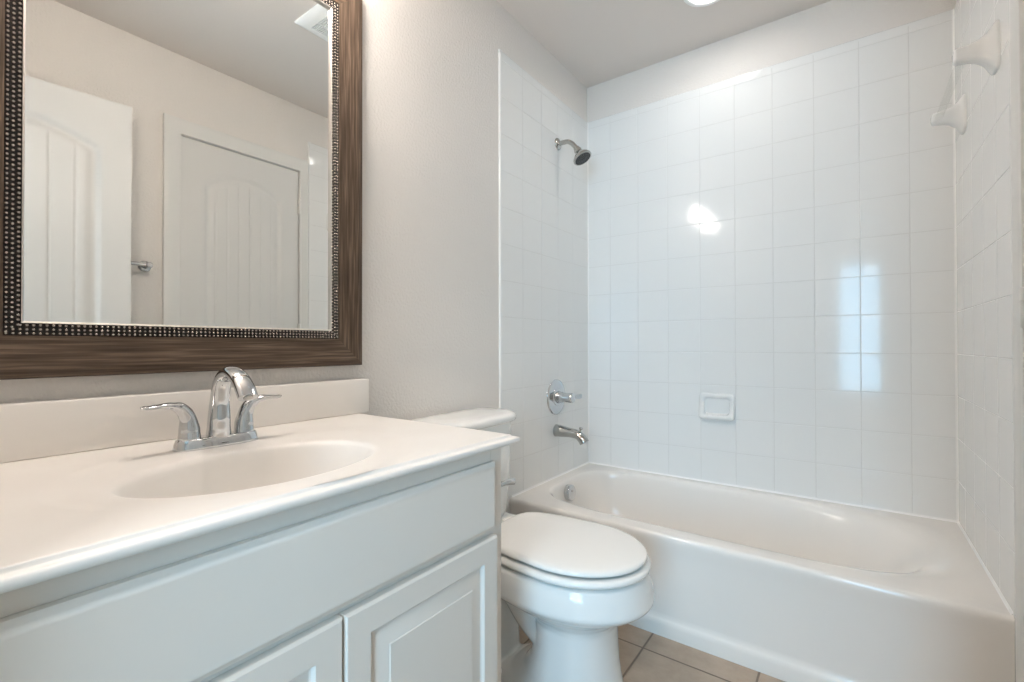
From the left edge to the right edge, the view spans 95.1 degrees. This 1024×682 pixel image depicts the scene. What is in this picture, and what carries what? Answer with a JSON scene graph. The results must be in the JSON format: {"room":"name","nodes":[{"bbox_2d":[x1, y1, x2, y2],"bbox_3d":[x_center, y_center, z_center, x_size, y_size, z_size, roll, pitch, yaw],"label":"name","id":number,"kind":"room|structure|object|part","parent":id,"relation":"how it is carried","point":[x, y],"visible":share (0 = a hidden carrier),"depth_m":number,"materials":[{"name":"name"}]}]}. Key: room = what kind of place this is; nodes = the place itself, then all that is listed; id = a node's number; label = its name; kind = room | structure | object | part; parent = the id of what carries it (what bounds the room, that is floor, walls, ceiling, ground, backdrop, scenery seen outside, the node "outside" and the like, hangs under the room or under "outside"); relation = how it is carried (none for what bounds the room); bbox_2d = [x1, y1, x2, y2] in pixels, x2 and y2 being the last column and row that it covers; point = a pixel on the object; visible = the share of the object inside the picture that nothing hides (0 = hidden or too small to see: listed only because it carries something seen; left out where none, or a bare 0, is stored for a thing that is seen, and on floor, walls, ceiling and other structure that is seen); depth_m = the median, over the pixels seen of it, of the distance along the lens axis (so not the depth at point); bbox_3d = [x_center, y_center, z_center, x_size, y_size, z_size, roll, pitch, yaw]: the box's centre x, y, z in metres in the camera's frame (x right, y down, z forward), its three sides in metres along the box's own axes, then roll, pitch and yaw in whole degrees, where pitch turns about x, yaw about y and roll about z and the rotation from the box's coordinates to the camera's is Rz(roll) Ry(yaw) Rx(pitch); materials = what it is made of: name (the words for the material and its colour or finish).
{"room":"bathroom","nodes":[
{"label":"bathroom","id":0,"kind":"room"},
{"bbox_2d":[0,0,586,419],"bbox_3d":[-0.346,-0.206,1.670,0.112,2.456,2.690,0,-1,36],"label":"wall","id":1,"kind":"structure","parent":0,"point":[430,133],"depth_m":1.64,"materials":[{"name":"white paint"}]},
{"bbox_2d":[0,0,361,379],"bbox_3d":[-0.691,-0.487,1.078,0.028,1.112,0.806,0,-1,36],"label":"wall mirror","id":2,"kind":"object","parent":1,"relation":"attached to","point":[181,180],"visible":1,"depth_m":1.02,"materials":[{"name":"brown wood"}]},
{"bbox_3d":[-0.906,-0.489,0.783,0.028,1.112,0.076,0,-1,36],"label":"frame rail","id":3,"kind":"part","parent":2,"relation":"part of","materials":[{"name":"brown wood"}]},
{"bbox_3d":[-0.690,0.030,1.074,0.028,0.076,0.806,0,-1,36],"label":"frame rail","id":4,"kind":"part","parent":2,"relation":"part of","materials":[{"name":"brown wood"}]},
{"bbox_3d":[-0.692,-1.005,1.082,0.028,0.076,0.806,0,-1,36],"label":"frame rail","id":5,"kind":"part","parent":2,"relation":"part of","materials":[{"name":"brown wood"}]},
{"bbox_3d":[-0.476,-0.485,1.373,0.028,1.112,0.076,0,-1,36],"label":"frame rail","id":6,"kind":"part","parent":2,"relation":"part of","materials":[{"name":"brown wood"}]},
{"bbox_2d":[0,378,368,462],"bbox_3d":[-0.725,0.161,1.027,0.026,0.101,0.966,0,-1,36],"label":"backsplash","id":7,"kind":"structure","parent":1,"relation":"attached to","point":[46,428],"depth_m":0.95,"materials":[{"name":"stone"}]},
{"bbox_2d":[498,49,502,408],"bbox_3d":[-0.049,-0.105,1.976,0.009,2.259,0.015,0,-1,36],"label":"trim","id":8,"kind":"structure","parent":1,"relation":"attached to","point":[499,54],"depth_m":1.98,"materials":[{"name":"white tile"}]},
{"bbox_2d":[505,497,510,512],"bbox_3d":[0.013,0.849,2.051,0.008,0.352,0.198,0,-1,36],"label":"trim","id":9,"kind":"structure","parent":1,"relation":"attached to","point":[508,499],"depth_m":2.01,"materials":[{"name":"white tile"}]},
{"bbox_2d":[498,49,586,123],"bbox_3d":[0.183,-1.225,2.306,0.009,0.015,0.809,0,-1,36],"label":"trim","id":10,"kind":"structure","parent":1,"relation":"attached to","point":[499,50],"depth_m":2.22,"materials":[{"name":"white tile"}]},
{"bbox_2d":[502,52,587,497],"bbox_3d":[0.191,-0.277,2.302,0.003,1.904,0.796,0,-1,36],"label":"wall tile","id":11,"kind":"structure","parent":1,"relation":"attached to","point":[545,247],"depth_m":2.23,"materials":[{"name":"white tile"}]},
{"bbox_2d":[547,379,581,414],"bbox_3d":[0.263,0.278,2.302,0.109,0.175,0.175,0,-1,36],"label":"shower valve","id":12,"kind":"object","parent":11,"relation":"attached to","point":[556,395],"visible":1,"depth_m":2.29,"materials":[{"name":"silver metal"}]},
{"bbox_3d":[0.225,0.279,2.329,0.015,0.175,0.175,0,-1,36],"label":"wall plate","id":13,"kind":"part","parent":12,"relation":"part of","materials":[{"name":"silver metal"}]},
{"bbox_3d":[0.317,0.276,2.310,0.074,0.027,0.020,0,-1,-35],"label":"lever","id":14,"kind":"part","parent":12,"relation":"part of","materials":[{"name":"silver metal"}]},
{"bbox_2d":[553,424,588,444],"bbox_3d":[0.290,0.457,2.279,0.177,0.087,0.060,0,-1,36],"label":"tub spout","id":15,"kind":"object","parent":11,"relation":"attached to","point":[558,430],"visible":1,"depth_m":2.26,"materials":[{"name":"grey metal"}]},
{"bbox_2d":[555,138,590,165],"bbox_3d":[0.303,-0.944,2.309,0.182,0.159,0.094,0,-1,36],"label":"shower head","id":16,"kind":"object","parent":11,"relation":"attached to","point":[582,156],"visible":1,"depth_m":2.29,"materials":[{"name":"grey metal"}]},
{"bbox_3d":[0.278,-0.971,2.327,0.117,0.069,0.023,0,-1,36],"label":"shower arm","id":17,"kind":"part","parent":16,"relation":"part of","materials":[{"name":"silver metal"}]},
{"bbox_2d":[511,462,588,496],"bbox_3d":[0.216,0.674,2.318,0.010,0.010,0.730,0,-1,36],"label":"trim","id":18,"kind":"structure","parent":1,"relation":"attached to","point":[565,472],"depth_m":2.25,"materials":[{"name":"white"}]},
{"bbox_2d":[587,122,589,461],"bbox_3d":[0.427,-0.273,2.619,0.007,1.906,0.007,0,-1,36],"label":"trim","id":19,"kind":"structure","parent":1,"relation":"attached to","point":[587,122],"depth_m":2.62,"materials":[{"name":"white"}]},
{"bbox_2d":[519,624,784,681],"bbox_3d":[0.366,1.057,1.142,1.870,0.080,2.690,0,-1,36],"label":"floor","id":20,"kind":"structure","parent":0,"point":[645,656],"depth_m":1.48,"materials":[{"name":"tile"}]},
{"bbox_2d":[0,448,500,681],"bbox_3d":[-0.510,0.623,0.848,0.578,0.785,0.911,0,-1,36],"label":"vanity cabinet","id":21,"kind":"object","parent":20,"relation":"on","point":[398,579],"visible":0.8,"depth_m":0.67,"materials":[{"name":"white paint"}]},
{"bbox_2d":[0,413,520,593],"bbox_3d":[-0.500,0.280,0.852,0.594,0.140,0.948,0,-1,36],"label":"countertop","id":22,"kind":"structure","parent":21,"relation":"on","point":[61,515],"depth_m":0.73,"materials":[{"name":"stone"}]},
{"bbox_2d":[140,366,281,451],"bbox_3d":[-0.596,0.132,0.949,0.196,0.163,0.189,0,0,-11],"label":"faucet","id":23,"kind":"object","parent":22,"relation":"on","point":[219,433],"visible":1,"depth_m":0.94,"materials":[{"name":"silver metal"}]},
{"bbox_3d":[-0.652,0.154,0.895,0.042,0.076,0.102,0,-1,36],"label":"handle","id":24,"kind":"part","parent":23,"relation":"part of","materials":[{"name":"silver metal"}]},
{"bbox_3d":[-0.604,0.203,0.962,0.054,0.020,0.157,0,-1,36],"label":"plate","id":25,"kind":"part","parent":23,"relation":"part of","materials":[{"name":"silver metal"}]},
{"bbox_3d":[-0.556,0.122,0.928,0.159,0.144,0.043,0,-1,36],"label":"spout","id":26,"kind":"part","parent":23,"relation":"part of","materials":[{"name":"silver metal"}]},
{"bbox_3d":[-0.558,0.155,1.025,0.042,0.076,0.092,0,-1,36],"label":"handle","id":27,"kind":"part","parent":23,"relation":"part of","materials":[{"name":"silver metal"}]},
{"bbox_3d":[-0.370,0.658,0.564,0.018,0.480,0.370,0,-1,36],"label":"door","id":28,"kind":"part","parent":21,"relation":"part of","materials":[{"name":"white paint"}]},
{"bbox_3d":[-0.148,0.660,0.869,0.018,0.480,0.378,0,-1,36],"label":"door","id":29,"kind":"part","parent":21,"relation":"part of","materials":[{"name":"white paint"}]},
{"bbox_2d":[410,408,654,681],"bbox_3d":[0.062,0.636,1.461,0.759,0.767,0.449,0,-1,36],"label":"toilet","id":30,"kind":"object","parent":20,"relation":"on","point":[568,583],"visible":0.74,"depth_m":1.27,"materials":[{"name":"white ceramic"}]},
{"bbox_3d":[-0.157,0.272,1.621,0.219,0.034,0.447,0,-1,36],"label":"tank lid","id":31,"kind":"part","parent":30,"relation":"part of","materials":[{"name":"white ceramic"}]},
{"bbox_3d":[-0.158,0.462,1.621,0.192,0.345,0.410,0,-1,36],"label":"tank","id":32,"kind":"part","parent":30,"relation":"part of","materials":[{"name":"white ceramic"}]},
{"bbox_3d":[-0.028,0.492,1.633,0.049,0.029,0.076,0,-1,36],"label":"flush lever","id":33,"kind":"part","parent":30,"relation":"part of","materials":[{"name":"silver metal"}]},
{"bbox_3d":[0.157,0.592,1.391,0.480,0.020,0.360,0,-1,36],"label":"seat lid","id":34,"kind":"part","parent":30,"relation":"part of","materials":[{"name":"white plastic"}]},
{"bbox_3d":[0.157,0.619,1.391,0.501,0.020,0.378,0,-1,36],"label":"seat","id":35,"kind":"part","parent":30,"relation":"part of","materials":[{"name":"white plastic"}]},
{"bbox_3d":[0.072,0.827,1.451,0.730,0.386,0.382,0,-1,36],"label":"bowl","id":36,"kind":"part","parent":30,"relation":"part of","materials":[{"name":"white ceramic"}]},
{"bbox_2d":[510,463,1014,681],"bbox_3d":[0.816,0.847,1.866,1.508,0.350,0.750,0,-1,36],"label":"bathtub","id":37,"kind":"object","parent":20,"relation":"on","point":[787,588],"visible":0.82,"depth_m":1.50,"materials":[{"name":"white ceramic"}]},
{"bbox_3d":[0.276,0.730,2.255,0.038,0.078,0.076,0,-1,36],"label":"overflow plate","id":38,"kind":"part","parent":37,"relation":"part of","materials":[{"name":"silver metal"}]},
{"bbox_2d":[496,0,830,87],"bbox_3d":[0.363,-1.479,1.163,1.870,0.080,2.690,0,-1,36],"label":"ceiling","id":39,"kind":"structure","parent":0,"point":[597,41],"depth_m":2.13,"materials":[{"name":"white paint"}]},
{"bbox_2d":[684,0,719,6],"bbox_3d":[0.796,-1.431,1.911,0.189,0.009,0.189,0,-1,36],"label":"recessed light","id":40,"kind":"object","parent":39,"relation":"in","point":[694,3],"visible":1,"depth_m":1.98,"materials":[{"name":"white plastic"}]},
{"bbox_2d":[587,0,955,121],"bbox_3d":[1.074,-0.203,2.230,1.524,2.456,0.112,0,-1,36],"label":"wall","id":41,"kind":"structure","parent":0,"point":[832,23],"depth_m":2.13,"materials":[{"name":"white paint"}]},
{"bbox_2d":[591,9,952,121],"bbox_3d":[1.037,-1.227,2.191,1.508,0.015,0.009,0,-1,36],"label":"trim","id":42,"kind":"structure","parent":41,"relation":"attached to","point":[947,12],"depth_m":2.03,"materials":[{"name":"white tile"}]},
{"bbox_2d":[589,10,955,519],"bbox_3d":[1.037,-0.279,2.180,1.508,1.904,0.003,0,-1,36],"label":"wall tile","id":43,"kind":"structure","parent":41,"relation":"attached to","point":[778,239],"depth_m":2.05,"materials":[{"name":"white tile"}]},
{"bbox_2d":[699,393,734,420],"bbox_3d":[0.962,0.310,2.208,0.160,0.124,0.042,0,-1,36],"label":"soap dish","id":44,"kind":"object","parent":43,"relation":"attached to","point":[702,414],"visible":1,"depth_m":2.20,"materials":[{"name":"white ceramic"}]},
{"bbox_2d":[589,461,957,522],"bbox_3d":[1.035,0.672,2.168,1.508,0.010,0.010,0,-1,36],"label":"trim","id":45,"kind":"structure","parent":41,"relation":"attached to","point":[764,490],"depth_m":2.04,"materials":[{"name":"white"}]},
{"bbox_3d":[0.980,-0.216,0.704,0.120,2.456,2.690,0,-1,36],"label":"wall","id":46,"kind":"structure","parent":0,"visible":0},
{"bbox_2d":[952,9,958,521],"bbox_3d":[1.643,-0.282,1.735,0.007,1.906,0.007,0,-1,36],"label":"trim","id":47,"kind":"structure","parent":46,"relation":"attached to","point":[953,67],"depth_m":1.74,"materials":[{"name":"white"}]},
{"bbox_2d":[954,0,1014,615],"bbox_3d":[1.419,-0.285,1.421,0.003,1.904,0.775,0,-1,36],"label":"wall tile","id":48,"kind":"structure","parent":46,"relation":"attached to","point":[983,153],"depth_m":1.35,"materials":[{"name":"white tile"}]},
{"bbox_2d":[931,20,1000,134],"bbox_3d":[1.373,-0.771,1.437,0.086,0.126,0.520,0,-1,36],"label":"shower towel bar","id":49,"kind":"object","parent":48,"relation":"attached to","point":[985,52],"visible":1,"depth_m":1.25,"materials":[{"name":"white ceramic"}]},
{"bbox_2d":[957,522,1013,615],"bbox_3d":[1.429,0.665,1.435,0.010,0.010,0.730,0,-1,36],"label":"trim","id":50,"kind":"structure","parent":46,"relation":"attached to","point":[1002,597],"depth_m":1.34,"materials":[{"name":"white"}]},
{"bbox_2d":[1014,616,1015,681],"bbox_3d":[1.246,0.840,1.167,0.008,0.352,0.177,0,-1,36],"label":"trim","id":51,"kind":"structure","parent":46,"relation":"attached to","point":[1014,616],"depth_m":1.13,"materials":[{"name":"white tile"}]},
{"bbox_2d":[1009,0,1023,681],"bbox_3d":[0.961,-0.054,0.792,0.020,2.134,0.742,0,-1,36],"label":"trim","id":52,"kind":"structure","parent":46,"relation":"attached to","point":[1016,7],"depth_m":1.07,"materials":[{"name":"white paint"}]},
{"bbox_2d":[1019,287,1023,657],"bbox_3d":[0.968,-0.020,0.809,0.103,2.043,0.621,0,-1,36],"label":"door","id":53,"kind":"structure","parent":46,"relation":"in","point":[1021,289],"depth_m":1.05,"materials":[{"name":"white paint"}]}
]}

